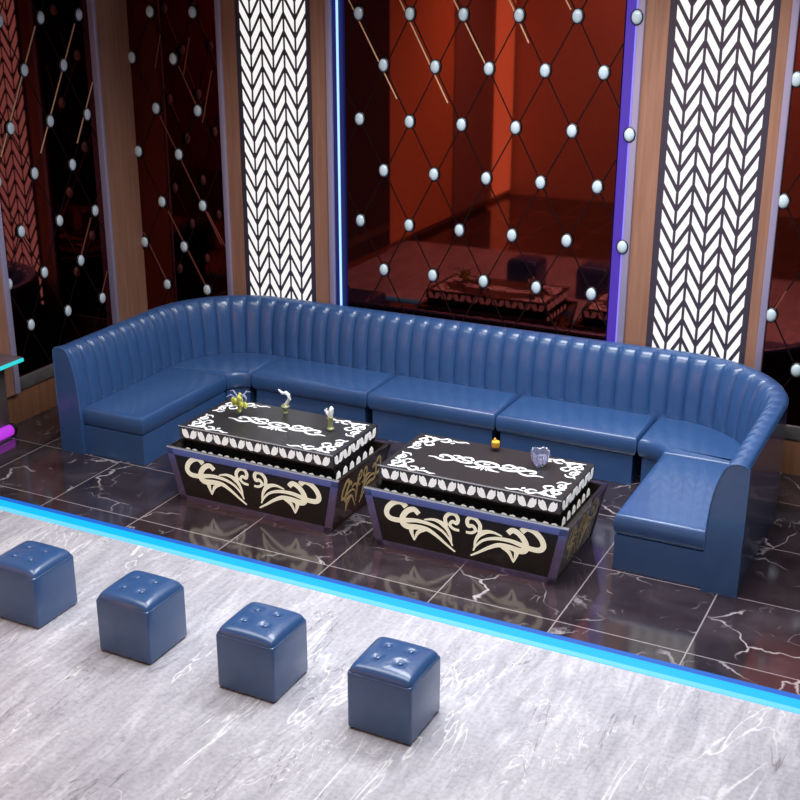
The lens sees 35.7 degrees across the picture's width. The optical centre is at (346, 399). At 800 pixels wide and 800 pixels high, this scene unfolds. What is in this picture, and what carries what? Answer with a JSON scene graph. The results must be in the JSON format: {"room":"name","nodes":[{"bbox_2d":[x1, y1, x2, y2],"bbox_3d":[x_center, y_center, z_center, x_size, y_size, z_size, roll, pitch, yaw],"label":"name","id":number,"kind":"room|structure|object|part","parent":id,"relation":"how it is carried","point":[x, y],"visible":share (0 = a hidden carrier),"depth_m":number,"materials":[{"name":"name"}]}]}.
{"room":"nightclub lounge","nodes":[
{"label":"nightclub lounge","id":0,"kind":"room"},
{"bbox_2d":[0,510,799,799],"bbox_3d":[-0.507,1.909,7.190,9.400,0.120,2.975,10,23,27],"label":"floor","id":1,"kind":"structure","parent":0,"point":[80,720],"depth_m":7.13,"materials":[{"name":"grey stone"}]},
{"bbox_2d":[0,540,77,627],"bbox_3d":[-2.104,1.216,8.331,0.404,0.440,0.404,10,23,27],"label":"ottoman","id":2,"kind":"object","parent":1,"relation":"on","point":[38,582],"visible":1,"depth_m":8.19,"materials":[{"name":"blue leather"}]},
{"bbox_2d":[0,540,70,578],"bbox_3d":[-2.107,1.047,8.269,0.403,0.080,0.403,10,23,27],"label":"cushion","id":3,"kind":"object","parent":2,"relation":"on","point":[29,559],"depth_m":8.18,"materials":[{"name":"blue leather"}]},
{"bbox_2d":[96,570,186,663],"bbox_3d":[-1.303,1.361,7.904,0.404,0.440,0.404,10,23,27],"label":"ottoman","id":4,"kind":"object","parent":1,"relation":"on","point":[141,615],"visible":1,"depth_m":7.76,"materials":[{"name":"blue leather"}]},
{"bbox_2d":[98,570,181,612],"bbox_3d":[-1.305,1.192,7.842,0.403,0.080,0.403,10,23,27],"label":"cushion","id":5,"kind":"object","parent":4,"relation":"on","point":[137,591],"depth_m":7.76,"materials":[{"name":"blue leather"}]},
{"bbox_2d":[216,602,307,701],"bbox_3d":[-0.507,1.499,7.495,0.404,0.440,0.404,10,23,27],"label":"ottoman","id":6,"kind":"object","parent":1,"relation":"on","point":[262,648],"visible":1,"depth_m":7.36,"materials":[{"name":"blue leather"}]},
{"bbox_2d":[218,602,303,648],"bbox_3d":[-0.509,1.330,7.434,0.403,0.080,0.403,10,23,27],"label":"cushion","id":7,"kind":"object","parent":6,"relation":"on","point":[257,625],"depth_m":7.35,"materials":[{"name":"blue leather"}]},
{"bbox_2d":[347,637,439,744],"bbox_3d":[0.274,1.637,7.089,0.404,0.440,0.404,10,23,27],"label":"ottoman","id":8,"kind":"object","parent":1,"relation":"on","point":[394,684],"visible":1,"depth_m":6.95,"materials":[{"name":"blue leather"}]},
{"bbox_2d":[349,637,437,688],"bbox_3d":[0.272,1.468,7.027,0.403,0.080,0.403,10,23,27],"label":"cushion","id":9,"kind":"object","parent":8,"relation":"on","point":[388,663],"depth_m":6.94,"materials":[{"name":"blue leather"}]},
{"bbox_2d":[0,405,799,694],"bbox_3d":[1.119,0.859,10.004,9.400,0.120,3.455,10,23,27],"label":"floor","id":10,"kind":"structure","parent":0,"point":[753,637],"depth_m":8.84,"materials":[{"name":"stone"}]},
{"bbox_2d":[0,423,17,443],"bbox_3d":[-3.325,0.432,10.995,0.111,0.118,1.070,10,23,27],"label":"light bar","id":11,"kind":"object","parent":10,"relation":"on","point":[6,432],"visible":1,"depth_m":11.32,"materials":[{"name":"purple plastic"}]},
{"bbox_2d":[0,353,23,427],"bbox_3d":[-3.408,0.192,10.729,0.262,0.752,1.600,10,23,27],"label":"console","id":12,"kind":"object","parent":10,"relation":"on","point":[6,360],"visible":0.75,"depth_m":11.29,"materials":[{"name":"wood"}]},
{"bbox_2d":[166,398,390,533],"bbox_3d":[-0.537,0.489,9.980,1.572,0.634,0.892,10,23,27],"label":"table","id":13,"kind":"object","parent":10,"relation":"on","point":[266,462],"visible":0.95,"depth_m":9.68,"materials":[{"name":"black paint"}]},
{"bbox_2d":[226,390,249,413],"bbox_3d":[-0.871,0.033,10.034,0.191,0.196,0.164,3,20,11],"label":"ornament","id":14,"kind":"object","parent":13,"relation":"on","point":[238,400],"visible":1,"depth_m":10.01,"materials":[{"name":"yellow"}]},
{"bbox_3d":[-0.737,0.703,9.663,1.572,0.455,0.046,10,23,27],"label":"frame","id":15,"kind":"part","parent":13,"relation":"part of","materials":[{"name":"purple metal"}]},
{"bbox_2d":[278,389,290,412],"bbox_3d":[-0.501,0.012,10.078,0.102,0.193,0.075,-2,20,-5],"label":"ornament","id":16,"kind":"object","parent":13,"relation":"on","point":[284,406],"visible":1,"depth_m":10.06,"materials":[{"name":"white ceramic"}]},
{"bbox_2d":[324,406,333,429],"bbox_3d":[-0.136,0.137,9.722,0.082,0.193,0.060,10,23,27],"label":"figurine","id":17,"kind":"object","parent":13,"relation":"on","point":[329,413],"visible":1,"depth_m":9.71,"materials":[{"name":"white ceramic"}]},
{"bbox_3d":[-0.125,0.179,9.731,0.060,0.109,0.060,10,23,27],"label":"stem","id":18,"kind":"part","parent":17,"relation":"part of","materials":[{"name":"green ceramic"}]},
{"bbox_3d":[0.106,0.686,9.677,0.103,0.455,0.864,10,23,27],"label":"trim","id":19,"kind":"part","parent":13,"relation":"part of","materials":[{"name":"purple"}]},
{"bbox_3d":[-0.338,0.445,10.353,1.572,0.455,0.046,10,23,27],"label":"frame","id":20,"kind":"part","parent":13,"relation":"part of","materials":[{"name":"purple metal"}]},
{"bbox_2d":[0,496,799,713],"bbox_3d":[0.266,1.412,8.485,9.360,0.105,0.199,10,23,27],"label":"led strip","id":21,"kind":"object","parent":10,"relation":"on","point":[790,702],"visible":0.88,"depth_m":8.30,"materials":[{"name":"blue plastic"}]},
{"bbox_2d":[52,295,788,598],"bbox_3d":[0.598,0.086,10.539,5.913,0.978,2.314,10,23,27],"label":"sectional sofa","id":22,"kind":"object","parent":10,"relation":"on","point":[704,435],"visible":1,"depth_m":10.82,"materials":[{"name":"blue leather"}]},
{"bbox_3d":[-2.425,0.004,10.886,0.247,0.972,0.050,10,23,27],"label":"panel","id":23,"kind":"part","parent":22,"relation":"part of","materials":[{"name":"blue leather"}]},
{"bbox_2d":[83,367,225,435],"bbox_3d":[-1.726,-0.006,11.277,0.662,0.170,1.296,10,23,27],"label":"seat cushion","id":24,"kind":"object","parent":22,"relation":"on","point":[150,402],"depth_m":11.08,"materials":[{"name":"blue leather"}]},
{"bbox_3d":[-1.723,0.199,11.352,0.638,0.268,1.272,10,23,27],"label":"seat","id":25,"kind":"part","parent":22,"relation":"part of","materials":[{"name":"blue leather"}]},
{"bbox_2d":[171,353,281,389],"bbox_3d":[-1.162,-0.310,12.087,0.830,0.170,0.748,10,23,27],"label":"seat cushion","id":26,"kind":"object","parent":22,"relation":"on","point":[238,370],"depth_m":11.92,"materials":[{"name":"blue leather"}]},
{"bbox_3d":[-1.158,-0.104,12.162,0.757,0.268,0.678,10,23,27],"label":"seat","id":27,"kind":"part","parent":22,"relation":"part of","materials":[{"name":"blue leather"}]},
{"bbox_3d":[-0.213,0.031,11.755,1.157,0.268,0.532,10,23,27],"label":"seat","id":28,"kind":"part","parent":22,"relation":"part of","materials":[{"name":"blue leather"}]},
{"bbox_2d":[251,357,394,407],"bbox_3d":[-0.216,-0.174,11.680,1.227,0.170,0.602,10,23,27],"label":"seat cushion","id":29,"kind":"object","parent":22,"relation":"on","point":[325,381],"depth_m":11.56,"materials":[{"name":"blue leather"}]},
{"bbox_3d":[0.873,0.220,11.198,1.157,0.268,0.532,10,23,27],"label":"seat","id":30,"kind":"part","parent":22,"relation":"part of","materials":[{"name":"blue leather"}]},
{"bbox_2d":[367,375,518,430],"bbox_3d":[0.870,0.014,11.123,1.227,0.170,0.602,10,23,27],"label":"seat cushion","id":31,"kind":"object","parent":22,"relation":"on","point":[451,402],"depth_m":11.01,"materials":[{"name":"blue leather"}]},
{"bbox_3d":[1.957,0.408,10.642,1.152,0.268,0.532,10,23,27],"label":"seat","id":32,"kind":"part","parent":22,"relation":"part of","materials":[{"name":"blue leather"}]},
{"bbox_2d":[496,395,655,454],"bbox_3d":[1.954,0.202,10.567,1.222,0.170,0.602,10,23,27],"label":"seat cushion","id":33,"kind":"object","parent":22,"relation":"on","point":[578,423],"depth_m":10.45,"materials":[{"name":"blue leather"}]},
{"bbox_3d":[2.856,0.599,10.084,0.835,0.268,0.713,10,23,27],"label":"seat","id":34,"kind":"part","parent":22,"relation":"part of","materials":[{"name":"blue leather"}]},
{"bbox_3d":[2.472,0.934,9.180,0.638,0.268,1.237,10,23,27],"label":"seat","id":35,"kind":"part","parent":22,"relation":"part of","materials":[{"name":"blue leather"}]},
{"bbox_2d":[613,454,727,550],"bbox_3d":[2.469,0.729,9.105,0.662,0.170,1.261,10,23,27],"label":"seat cushion","id":36,"kind":"object","parent":22,"relation":"on","point":[669,509],"depth_m":8.81,"materials":[{"name":"blue leather"}]},
{"bbox_2d":[637,417,740,464],"bbox_3d":[2.853,0.394,10.009,0.905,0.170,0.783,10,23,27],"label":"seat cushion","id":37,"kind":"object","parent":22,"relation":"on","point":[697,438],"depth_m":10.00,"materials":[{"name":"blue leather"}]},
{"bbox_3d":[2.547,0.867,8.335,0.247,0.972,0.050,10,23,27],"label":"panel","id":38,"kind":"part","parent":22,"relation":"part of","materials":[{"name":"blue leather"}]},
{"bbox_2d":[363,433,607,584],"bbox_3d":[1.030,0.761,9.177,1.572,0.634,0.892,10,23,27],"label":"table","id":39,"kind":"object","parent":10,"relation":"on","point":[478,505],"visible":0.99,"depth_m":8.89,"materials":[{"name":"black paint"}]},
{"bbox_3d":[0.830,0.975,8.859,1.572,0.455,0.046,10,23,27],"label":"frame","id":40,"kind":"part","parent":39,"relation":"part of","materials":[{"name":"purple metal"}]},
{"bbox_2d":[491,438,501,447],"bbox_3d":[1.119,0.328,9.304,0.088,0.090,0.088,10,23,27],"label":"candle","id":41,"kind":"object","parent":39,"relation":"on","point":[495,443],"visible":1,"depth_m":9.29,"materials":[{"name":"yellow wax"}]},
{"bbox_2d":[530,447,550,466],"bbox_3d":[1.407,0.417,9.008,0.141,0.117,0.148,10,23,27],"label":"crystal bowl","id":42,"kind":"object","parent":39,"relation":"on","point":[539,456],"visible":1,"depth_m":8.98,"materials":[{"name":"blue"}]},
{"bbox_3d":[1.673,0.958,8.873,0.103,0.455,0.864,10,23,27],"label":"trim","id":43,"kind":"part","parent":39,"relation":"part of","materials":[{"name":"black"}]},
{"bbox_3d":[1.229,0.717,9.549,1.572,0.455,0.046,10,23,27],"label":"frame","id":44,"kind":"part","parent":39,"relation":"part of","materials":[{"name":"purple metal"}]},
{"bbox_3d":[1.924,-1.982,10.611,9.600,5.020,0.140,10,23,27],"label":"wall","id":45,"kind":"structure","parent":0,"visible":0},
{"bbox_2d":[126,0,227,309],"bbox_3d":[-1.675,-2.817,12.226,1.080,4.473,0.092,10,23,27],"label":"mirror panel","id":46,"kind":"object","parent":45,"relation":"attached to","point":[172,56],"visible":1,"depth_m":12.33,"materials":[{"name":"red"}]},
{"bbox_2d":[214,0,246,294],"bbox_3d":[-1.109,-2.720,11.943,0.210,4.470,0.100,10,23,27],"label":"trim","id":47,"kind":"structure","parent":45,"relation":"attached to","point":[224,10],"depth_m":12.01,"materials":[{"name":"brown wood"}]},
{"bbox_2d":[234,0,315,301],"bbox_3d":[-0.653,-2.645,11.721,0.818,4.470,0.078,10,23,27],"label":"decorative wall panel","id":48,"kind":"object","parent":45,"relation":"attached to","point":[273,42],"visible":0.85,"depth_m":11.77,"materials":[{"name":"grey"}]},
{"bbox_2d":[310,0,335,303],"bbox_3d":[-0.208,-2.563,11.480,0.220,4.470,0.100,10,23,27],"label":"trim","id":49,"kind":"structure","parent":45,"relation":"attached to","point":[320,10],"depth_m":11.53,"materials":[{"name":"brown wood"}]},
{"bbox_2d":[331,0,347,305],"bbox_3d":[-0.059,-2.539,11.409,0.108,4.470,0.091,10,23,27],"label":"led strip","id":50,"kind":"object","parent":45,"relation":"attached to","point":[338,28],"visible":0.68,"depth_m":11.46,"materials":[{"name":"blue plastic"}]},
{"bbox_2d":[344,0,626,340],"bbox_3d":[1.115,-2.333,10.795,2.555,4.473,0.092,10,23,27],"label":"mirror panel","id":51,"kind":"object","parent":45,"relation":"attached to","point":[482,136],"visible":0.99,"depth_m":10.84,"materials":[{"name":"red mirror"}]},
{"bbox_2d":[606,0,643,341],"bbox_3d":[2.308,-2.121,10.174,0.147,4.470,0.129,10,23,27],"label":"led strip","id":52,"kind":"object","parent":45,"relation":"attached to","point":[634,17],"visible":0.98,"depth_m":10.23,"materials":[{"name":"blue"}]},
{"bbox_2d":[617,0,670,345],"bbox_3d":[2.446,-2.103,10.119,0.245,4.470,0.100,10,23,27],"label":"trim","id":53,"kind":"structure","parent":45,"relation":"attached to","point":[652,33],"depth_m":10.17,"materials":[{"name":"brown wood"}]},
{"bbox_2d":[646,0,780,363],"bbox_3d":[2.926,-2.023,9.884,0.839,4.470,0.078,10,23,27],"label":"decorative wall panel","id":54,"kind":"object","parent":45,"relation":"attached to","point":[721,54],"visible":0.84,"depth_m":9.92,"materials":[{"name":"grey"}]},
{"bbox_2d":[744,0,799,370],"bbox_3d":[3.345,-1.947,9.658,0.140,4.470,0.100,10,23,27],"label":"trim","id":55,"kind":"structure","parent":45,"relation":"attached to","point":[790,9],"depth_m":9.71,"materials":[{"name":"brown wood"}]},
{"bbox_2d":[761,17,799,425],"bbox_3d":[4.681,-1.714,8.965,2.953,4.473,0.092,10,23,27],"label":"mirror panel","id":56,"kind":"object","parent":45,"relation":"attached to","point":[781,354],"visible":0.99,"depth_m":9.92,"materials":[{"name":"red"}]},
{"bbox_2d":[781,439,799,475],"bbox_3d":[1.920,0.152,11.282,9.360,0.310,0.070,10,23,27],"label":"baseboard","id":57,"kind":"structure","parent":45,"relation":"attached to","point":[790,458],"depth_m":10.33,"materials":[{"name":"brown wood"}]},
{"bbox_2d":[785,424,799,440],"bbox_3d":[1.915,-0.048,11.204,9.360,0.120,0.080,10,23,27],"label":"trim","id":58,"kind":"structure","parent":45,"relation":"attached to","point":[792,432],"depth_m":10.25,"materials":[{"name":"grey metal"}]},
{"bbox_3d":[-4.825,-1.032,8.263,0.140,5.020,10.740,10,23,27],"label":"wall","id":59,"kind":"structure","parent":0,"visible":0},
{"bbox_2d":[0,205,20,397],"bbox_3d":[-3.259,-2.150,10.639,0.130,4.590,0.535,10,23,27],"label":"trim","id":60,"kind":"structure","parent":59,"relation":"attached to","point":[7,335],"depth_m":11.32,"materials":[{"name":"brown wood"}]},
{"bbox_2d":[7,376,57,424],"bbox_3d":[-3.554,0.341,10.972,0.070,0.310,5.770,10,23,27],"label":"baseboard","id":61,"kind":"structure","parent":59,"relation":"attached to","point":[33,400],"depth_m":11.86,"materials":[{"name":"brown wood"}]},
{"bbox_2d":[19,363,53,389],"bbox_3d":[-3.553,0.143,10.886,0.090,0.120,5.750,10,23,27],"label":"trim","id":62,"kind":"structure","parent":59,"relation":"attached to","point":[30,379],"depth_m":11.83,"materials":[{"name":"grey stone"}]},
{"bbox_2d":[0,0,112,376],"bbox_3d":[-2.790,-2.518,11.449,0.091,4.473,1.489,10,23,27],"label":"mirror panel","id":63,"kind":"object","parent":59,"relation":"attached to","point":[51,201],"visible":0.99,"depth_m":11.63,"materials":[{"name":"black mirror"}]},
{"bbox_2d":[86,0,147,323],"bbox_3d":[-2.292,-2.831,12.293,0.130,4.470,0.580,10,23,27],"label":"trim","id":64,"kind":"structure","parent":59,"relation":"attached to","point":[107,19],"depth_m":12.35,"materials":[{"name":"brown wood"}]}
]}

